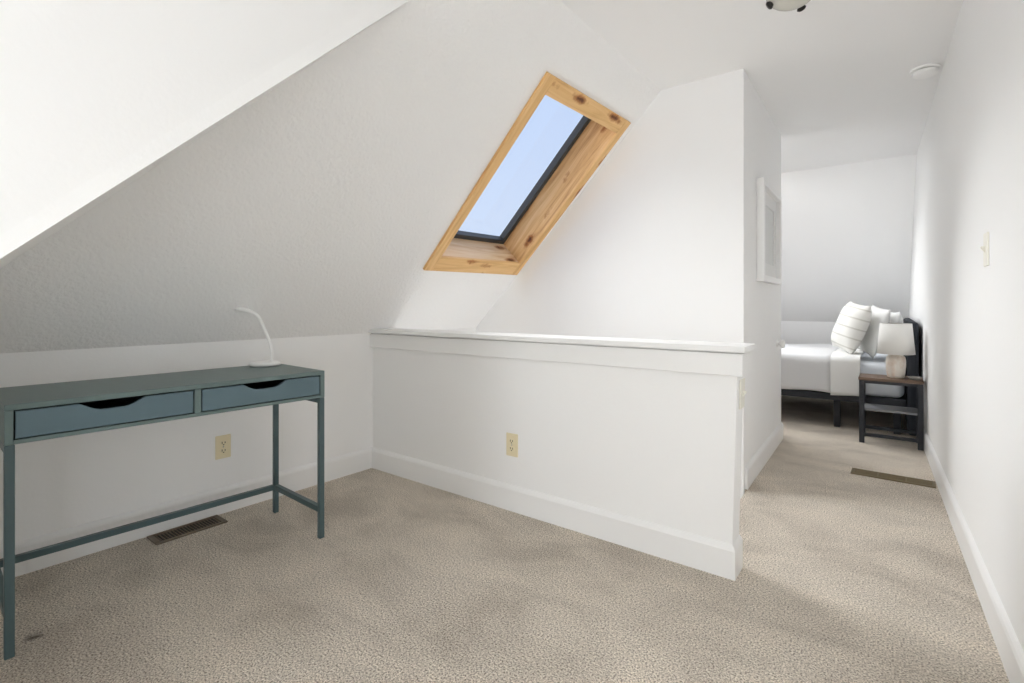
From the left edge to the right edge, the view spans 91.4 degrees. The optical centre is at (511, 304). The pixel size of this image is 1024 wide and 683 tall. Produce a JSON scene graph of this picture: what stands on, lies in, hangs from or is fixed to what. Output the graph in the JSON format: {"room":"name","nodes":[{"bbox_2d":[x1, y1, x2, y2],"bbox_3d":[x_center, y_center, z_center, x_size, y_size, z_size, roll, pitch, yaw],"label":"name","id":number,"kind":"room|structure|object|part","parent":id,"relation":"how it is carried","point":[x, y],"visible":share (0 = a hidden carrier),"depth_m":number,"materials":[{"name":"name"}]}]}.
{"room":"attic home office","nodes":[
{"label":"attic home office","id":0,"kind":"room"},
{"bbox_2d":[0,0,408,268],"bbox_3d":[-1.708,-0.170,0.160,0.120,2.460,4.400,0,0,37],"label":"wall","id":1,"kind":"structure","parent":0,"point":[85,85],"depth_m":1.13,"materials":[{"name":"paint"}]},
{"bbox_2d":[0,327,475,545],"bbox_3d":[-0.100,1.567,4.433,0.150,2.785,7.244,0,0,38],"label":"wall","id":2,"kind":"structure","parent":0,"point":[61,483],"depth_m":2.37,"materials":[{"name":"paint"}]},
{"bbox_2d":[0,447,371,576],"bbox_3d":[-1.555,0.995,2.446,0.016,0.131,2.095,0,0,38],"label":"baseboard","id":3,"kind":"structure","parent":2,"relation":"attached to","point":[304,476],"depth_m":2.37,"materials":[{"name":"white paint"}]},
{"bbox_2d":[215,434,230,459],"bbox_3d":[-1.475,0.724,2.554,0.009,0.118,0.074,0,0,38],"label":"wall outlet","id":4,"kind":"object","parent":2,"relation":"attached to","point":[223,442],"visible":1,"depth_m":2.55,"materials":[{"name":"beige plastic"}]},
{"bbox_2d":[220,440,226,445],"bbox_3d":[-1.473,0.705,2.552,0.004,0.029,0.033,0,0,38],"label":"receptacle","id":5,"kind":"object","parent":4,"relation":"attached to","point":[222,442],"depth_m":2.55,"materials":[{"name":"beige plastic"}]},
{"bbox_2d":[220,448,226,453],"bbox_3d":[-1.473,0.744,2.552,0.004,0.029,0.033,0,0,38],"label":"receptacle","id":6,"kind":"object","parent":4,"relation":"attached to","point":[222,450],"depth_m":2.55,"materials":[{"name":"beige plastic"}]},
{"bbox_2d":[0,0,660,353],"bbox_3d":[-0.299,-0.760,2.708,1.990,2.140,10.678,0,0,39],"label":"ceiling","id":7,"kind":"structure","parent":0,"point":[320,207],"depth_m":2.19,"materials":[{"name":"paint"}]},
{"bbox_2d":[423,71,630,274],"bbox_3d":[0.052,-0.766,3.173,1.099,1.109,0.920,0,0,40],"label":"window","id":8,"kind":"structure","parent":7,"relation":"attached to","point":[599,129],"depth_m":3.35,"materials":[{"name":"brown wood"}]},
{"bbox_3d":[-0.223,-0.265,3.405,0.790,0.018,0.114,-1,-44,-51],"label":"casing","id":9,"kind":"part","parent":8,"relation":"part of","materials":[{"name":"brown wood"}]},
{"bbox_3d":[-0.163,-0.685,2.798,0.068,0.019,1.323,-1,-44,-51],"label":"casing","id":10,"kind":"part","parent":8,"relation":"part of","materials":[{"name":"brown wood"}]},
{"bbox_3d":[-0.021,-0.867,3.234,0.890,0.050,1.220,-1,-44,-51],"label":"sash","id":11,"kind":"part","parent":8,"relation":"part of","materials":[{"name":"grey metal"}]},
{"bbox_3d":[0.374,-0.698,3.463,0.062,0.019,1.323,-1,-44,-51],"label":"casing","id":12,"kind":"part","parent":8,"relation":"part of","materials":[{"name":"brown wood"}]},
{"bbox_3d":[0.440,-1.125,2.854,0.790,0.018,0.097,-1,-44,-51],"label":"casing","id":13,"kind":"part","parent":8,"relation":"part of","materials":[{"name":"brown wood"}]},
{"bbox_2d":[0,395,1009,682],"bbox_3d":[0.156,1.090,2.450,4.100,0.060,10.500,0,0,37],"label":"floor","id":14,"kind":"structure","parent":0,"point":[844,577],"depth_m":1.81,"materials":[{"name":"beige carpet"}]},
{"bbox_2d":[0,364,324,659],"bbox_3d":[-1.361,0.679,2.032,0.464,0.761,1.029,0,0,40],"label":"desk","id":15,"kind":"object","parent":14,"relation":"on","point":[28,413],"visible":0.98,"depth_m":1.86,"materials":[{"name":"grey paint"}]},
{"bbox_3d":[-1.682,0.929,1.645,0.417,0.025,0.024,0,0,40],"label":"rail","id":16,"kind":"part","parent":15,"relation":"part of","materials":[{"name":"metal"}]},
{"bbox_3d":[-1.683,0.368,1.644,0.464,0.103,0.020,0,0,40],"label":"panel","id":17,"kind":"part","parent":15,"relation":"part of","materials":[{"name":"grey paint"}]},
{"bbox_3d":[-1.513,0.740,1.504,0.024,0.640,0.024,0,0,40],"label":"leg","id":18,"kind":"part","parent":15,"relation":"part of","materials":[{"name":"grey metal"}]},
{"bbox_3d":[-1.352,0.362,1.696,0.016,0.082,0.474,0,0,40],"label":"drawer","id":19,"kind":"part","parent":15,"relation":"part of","materials":[{"name":"grey paint"}]},
{"bbox_3d":[-1.531,0.929,2.173,0.024,0.025,0.982,0,0,40],"label":"rail","id":20,"kind":"part","parent":15,"relation":"part of","materials":[{"name":"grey metal"}]},
{"bbox_3d":[-1.357,0.413,2.028,0.452,0.013,0.989,0,0,40],"label":"panel","id":21,"kind":"part","parent":15,"relation":"part of","materials":[{"name":"grey paint"}]},
{"bbox_2d":[234,307,281,367],"bbox_3d":[-1.241,0.155,2.469,0.207,0.289,0.146,0,0,24],"label":"desk lamp","id":22,"kind":"object","parent":15,"relation":"on","point":[263,363],"visible":1,"depth_m":2.44,"materials":[{"name":"white plastic"}]},
{"bbox_3d":[-1.029,0.362,2.084,0.016,0.082,0.474,0,0,40],"label":"drawer","id":23,"kind":"part","parent":15,"relation":"part of","materials":[{"name":"grey paint"}]},
{"bbox_3d":[-1.210,0.740,2.559,0.024,0.640,0.024,0,0,40],"label":"leg","id":24,"kind":"part","parent":15,"relation":"part of","materials":[{"name":"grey metal"}]},
{"bbox_3d":[-1.040,0.929,2.419,0.417,0.025,0.024,0,0,40],"label":"rail","id":25,"kind":"part","parent":15,"relation":"part of","materials":[{"name":"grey metal"}]},
{"bbox_3d":[-1.039,0.368,2.420,0.464,0.103,0.020,0,0,40],"label":"panel","id":26,"kind":"part","parent":15,"relation":"part of","materials":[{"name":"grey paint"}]},
{"bbox_3d":[-0.871,0.740,2.278,0.024,0.640,0.024,0,0,40],"label":"leg","id":27,"kind":"part","parent":15,"relation":"part of","materials":[{"name":"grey metal"}]},
{"bbox_2d":[146,515,227,544],"bbox_3d":[-1.524,1.056,2.357,0.122,0.008,0.300,0,0,37],"label":"floor vent","id":28,"kind":"object","parent":14,"relation":"in","point":[193,527],"visible":1,"depth_m":2.35,"materials":[{"name":"brown metal"}]},
{"bbox_2d":[781,318,918,435],"bbox_3d":[2.887,0.598,5.218,2.050,0.925,1.670,0,0,37],"label":"bed","id":29,"kind":"object","parent":14,"relation":"on","point":[892,395],"visible":0.35,"depth_m":4.15,"materials":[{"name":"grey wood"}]},
{"bbox_2d":[781,344,838,392],"bbox_3d":[2.643,0.597,5.403,1.480,0.327,1.640,0,0,37],"label":"duvet","id":30,"kind":"object","parent":29,"relation":"on","point":[803,366],"visible":0.27,"depth_m":4.46,"materials":[{"name":"white fabric"}]},
{"bbox_3d":[2.836,0.942,4.362,0.048,0.236,0.048,0,0,37],"label":"leg","id":31,"kind":"part","parent":29,"relation":"part of","materials":[{"name":"grey wood"}]},
{"bbox_3d":[2.857,0.796,5.241,1.975,0.057,1.550,0,0,37],"label":"frame","id":32,"kind":"part","parent":29,"relation":"part of","materials":[{"name":"grey wood"}]},
{"bbox_2d":[830,348,863,395],"bbox_3d":[3.318,0.596,4.893,0.211,0.354,1.659,0,0,37],"label":"coverlet","id":33,"kind":"object","parent":29,"relation":"on","point":[844,366],"visible":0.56,"depth_m":4.24,"materials":[{"name":"white fabric"}]},
{"bbox_2d":[831,301,871,353],"bbox_3d":[3.054,0.198,4.510,0.237,0.474,0.491,0,0,18],"label":"pillow","id":34,"kind":"object","parent":33,"relation":"on","point":[851,326],"visible":1,"depth_m":4.36,"materials":[{"name":"beige fabric"}]},
{"bbox_3d":[2.856,0.626,5.242,1.953,0.279,1.520,0,0,37],"label":"mattress","id":35,"kind":"part","parent":29,"relation":"part of","materials":[{"name":"white fabric"}]},
{"bbox_2d":[857,304,890,357],"bbox_3d":[3.248,0.228,4.502,0.180,0.469,0.572,0,0,23],"label":"pillow","id":36,"kind":"object","parent":29,"relation":"on","point":[869,343],"visible":0.63,"depth_m":4.34,"materials":[{"name":"white fabric"}]},
{"bbox_2d":[890,312,902,322],"bbox_3d":[3.440,0.260,4.545,0.149,0.408,0.641,0,0,32],"label":"pillow","id":37,"kind":"object","parent":29,"relation":"on","point":[896,317],"visible":0.15,"depth_m":4.30,"materials":[{"name":"white fabric"}]},
{"bbox_3d":[3.167,0.942,4.112,0.048,0.236,0.048,0,0,37],"label":"leg","id":38,"kind":"part","parent":29,"relation":"part of","materials":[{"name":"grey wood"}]},
{"bbox_3d":[3.678,0.588,4.623,0.070,0.905,1.670,0,0,37],"label":"headboard","id":39,"kind":"part","parent":29,"relation":"part of","materials":[{"name":"grey fabric"}]},
{"bbox_2d":[858,373,923,450],"bbox_3d":[2.913,0.808,3.852,0.393,0.504,0.271,0,0,37],"label":"nightstand","id":40,"kind":"object","parent":14,"relation":"on","point":[863,378],"visible":0.99,"depth_m":3.81,"materials":[{"name":"brown wood"}]},
{"bbox_3d":[2.705,0.819,3.868,0.034,0.482,0.034,0,0,37],"label":"leg","id":41,"kind":"part","parent":40,"relation":"part of","materials":[{"name":"grey wood"}]},
{"bbox_3d":[2.844,0.819,4.052,0.034,0.482,0.034,0,0,37],"label":"leg","id":42,"kind":"part","parent":40,"relation":"part of","materials":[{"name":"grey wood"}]},
{"bbox_2d":[864,403,917,415],"bbox_3d":[2.916,0.802,3.854,0.371,0.016,0.245,0,0,37],"label":"shelf","id":43,"kind":"object","parent":40,"relation":"attached to","point":[870,407],"depth_m":3.83,"materials":[{"name":"grey paint"}]},
{"bbox_3d":[2.985,0.982,3.945,0.319,0.024,0.020,0,0,37],"label":"rail","id":44,"kind":"part","parent":40,"relation":"part of","materials":[{"name":"grey wood"}]},
{"bbox_3d":[2.847,0.996,3.762,0.319,0.024,0.020,0,0,37],"label":"rail","id":45,"kind":"part","parent":40,"relation":"part of","materials":[{"name":"grey wood"}]},
{"bbox_2d":[877,323,915,377],"bbox_3d":[2.946,0.348,3.838,0.238,0.415,0.238,0,0,37],"label":"table lamp","id":46,"kind":"object","parent":40,"relation":"on","point":[896,340],"visible":1,"depth_m":3.78,"materials":[{"name":"white fabric"}]},
{"bbox_3d":[2.946,0.258,3.838,0.238,0.233,0.238,0,0,37],"label":"lamp shade","id":47,"kind":"part","parent":46,"relation":"part of","materials":[{"name":"white fabric"}]},
{"bbox_2d":[908,376,921,379],"bbox_3d":[2.991,0.545,3.712,0.086,0.022,0.096,0,0,37],"label":"dish","id":48,"kind":"object","parent":40,"relation":"on","point":[909,377],"visible":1,"depth_m":3.70,"materials":[{"name":"grey"}]},
{"bbox_3d":[3.126,0.819,3.840,0.034,0.482,0.034,0,0,37],"label":"leg","id":49,"kind":"part","parent":40,"relation":"part of","materials":[{"name":"grey wood"}]},
{"bbox_3d":[2.987,0.819,3.655,0.034,0.482,0.034,0,0,37],"label":"leg","id":50,"kind":"part","parent":40,"relation":"part of","materials":[{"name":"grey wood"}]},
{"bbox_2d":[851,468,935,487],"bbox_3d":[2.326,1.056,3.062,0.412,0.008,0.125,0,0,39],"label":"floor vent","id":51,"kind":"object","parent":14,"relation":"in","point":[903,479],"visible":1,"depth_m":3.05,"materials":[{"name":"beige metal"}]},
{"bbox_2d":[372,333,742,544],"bbox_3d":[-0.028,1.571,2.676,2.335,2.779,0.110,0,0,37],"label":"wall","id":52,"kind":"structure","parent":0,"point":[660,447],"depth_m":2.34,"materials":[{"name":"paint"}]},
{"bbox_2d":[506,433,517,456],"bbox_3d":[0.000,0.722,2.580,0.074,0.118,0.009,0,0,37],"label":"wall outlet","id":53,"kind":"object","parent":52,"relation":"attached to","point":[511,439],"visible":1,"depth_m":2.58,"materials":[{"name":"beige plastic"}]},
{"bbox_2d":[372,447,742,580],"bbox_3d":[-0.003,0.995,2.647,2.249,0.131,0.126,0,0,37],"label":"baseboard","id":54,"kind":"structure","parent":52,"relation":"attached to","point":[719,558],"depth_m":2.33,"materials":[{"name":"white paint"}]},
{"bbox_2d":[370,334,749,376],"bbox_3d":[0.010,0.231,2.634,2.266,0.087,0.130,0,0,37],"label":"trim","id":55,"kind":"structure","parent":52,"relation":"attached to","point":[713,363],"depth_m":2.31,"materials":[{"name":"white paint"}]},
{"bbox_2d":[368,328,754,352],"bbox_3d":[0.018,0.169,2.638,2.284,0.025,0.185,0,0,37],"label":"trim","id":56,"kind":"structure","parent":52,"relation":"on","point":[586,340],"depth_m":2.32,"materials":[{"name":"white paint"}]},
{"bbox_2d":[739,378,746,409],"bbox_3d":[0.919,0.352,1.983,0.019,0.118,0.072,2,1,37],"label":"light switch","id":57,"kind":"object","parent":52,"relation":"attached to","point":[742,392],"visible":1,"depth_m":1.98,"materials":[{"name":"white plastic"}]},
{"bbox_2d":[476,69,747,498],"bbox_3d":[0.481,0.785,3.551,2.182,4.350,0.100,0,0,37],"label":"wall","id":58,"kind":"structure","parent":0,"point":[655,245],"depth_m":3.15,"materials":[{"name":"paint"}]},
{"bbox_2d":[560,0,962,172],"bbox_3d":[0.563,-1.400,1.179,2.020,0.100,9.160,0,0,37],"label":"ceiling","id":59,"kind":"structure","parent":0,"point":[833,77],"depth_m":2.72,"materials":[{"name":"paint"}]},
{"bbox_2d":[766,0,809,11],"bbox_3d":[1.138,-1.280,2.029,0.256,0.139,0.256,0,0,37],"label":"ceiling light","id":60,"kind":"object","parent":59,"relation":"attached to","point":[780,5],"visible":1,"depth_m":2.04,"materials":[{"name":"white plastic"}]},
{"bbox_2d":[910,63,940,78],"bbox_3d":[2.358,-1.328,2.856,0.136,0.044,0.136,0,0,37],"label":"smoke detector","id":61,"kind":"object","parent":59,"relation":"attached to","point":[924,71],"visible":1,"depth_m":2.82,"materials":[{"name":"white plastic"}]},
{"bbox_2d":[748,77,780,461],"bbox_3d":[1.694,-0.165,3.449,0.100,2.450,1.395,0,0,36],"label":"wall","id":62,"kind":"structure","parent":0,"point":[764,138],"depth_m":3.27,"materials":[{"name":"paint"}]},
{"bbox_2d":[745,422,782,489],"bbox_3d":[1.748,0.995,3.425,0.016,0.131,1.365,0,0,36],"label":"baseboard","id":63,"kind":"structure","parent":62,"relation":"attached to","point":[760,458],"depth_m":3.25,"materials":[{"name":"white paint"}]},
{"bbox_2d":[756,177,781,284],"bbox_3d":[1.768,-0.475,3.426,0.046,0.650,0.710,0,0,36],"label":"picture frame","id":64,"kind":"object","parent":62,"relation":"attached to","point":[768,200],"visible":1,"depth_m":3.43,"materials":[{"name":"white paint"}]},
{"bbox_2d":[765,206,772,265],"bbox_3d":[1.754,-0.475,3.436,0.005,0.470,0.530,0,0,36],"label":"print","id":65,"kind":"object","parent":64,"relation":"attached to","point":[768,209],"depth_m":3.46},
{"bbox_2d":[776,340,784,347],"bbox_3d":[2.041,0.295,3.796,0.058,0.068,0.068,0,0,37],"label":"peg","id":66,"kind":"object","parent":62,"relation":"attached to","point":[781,343],"visible":1,"depth_m":3.77,"materials":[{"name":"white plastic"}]},
{"bbox_2d":[781,321,835,343],"bbox_3d":[3.291,0.623,6.361,3.200,0.875,0.120,0,0,37],"label":"wall","id":67,"kind":"structure","parent":0,"point":[792,332],"depth_m":6.07,"materials":[{"name":"paint"}]},
{"bbox_2d":[781,154,915,321],"bbox_3d":[2.963,-0.626,5.801,3.150,1.681,1.392,0,0,37],"label":"ceiling","id":68,"kind":"structure","parent":0,"point":[847,229],"depth_m":5.22,"materials":[{"name":"paint"}]},
{"bbox_2d":[908,0,1023,651],"bbox_3d":[1.509,-0.170,1.430,0.120,2.460,10.506,0,0,36],"label":"wall","id":69,"kind":"structure","parent":0,"point":[969,175],"depth_m":1.94,"materials":[{"name":"paint"}]},
{"bbox_2d":[924,427,1023,682],"bbox_3d":[1.428,0.995,1.434,0.016,0.131,9.993,0,0,36],"label":"baseboard","id":70,"kind":"structure","parent":69,"relation":"attached to","point":[1011,653],"depth_m":1.76,"materials":[{"name":"white paint"}]},
{"bbox_2d":[980,232,988,266],"bbox_3d":[1.661,-0.195,1.760,0.019,0.118,0.072,0,0,36],"label":"light switch","id":71,"kind":"object","parent":69,"relation":"attached to","point":[985,248],"visible":1,"depth_m":1.75,"materials":[{"name":"white plastic"}]},
{"bbox_3d":[1.666,-0.195,1.756,0.006,0.118,0.072,0,0,36],"label":"plate","id":72,"kind":"part","parent":71,"relation":"part of","materials":[{"name":"white plastic"}]}
]}

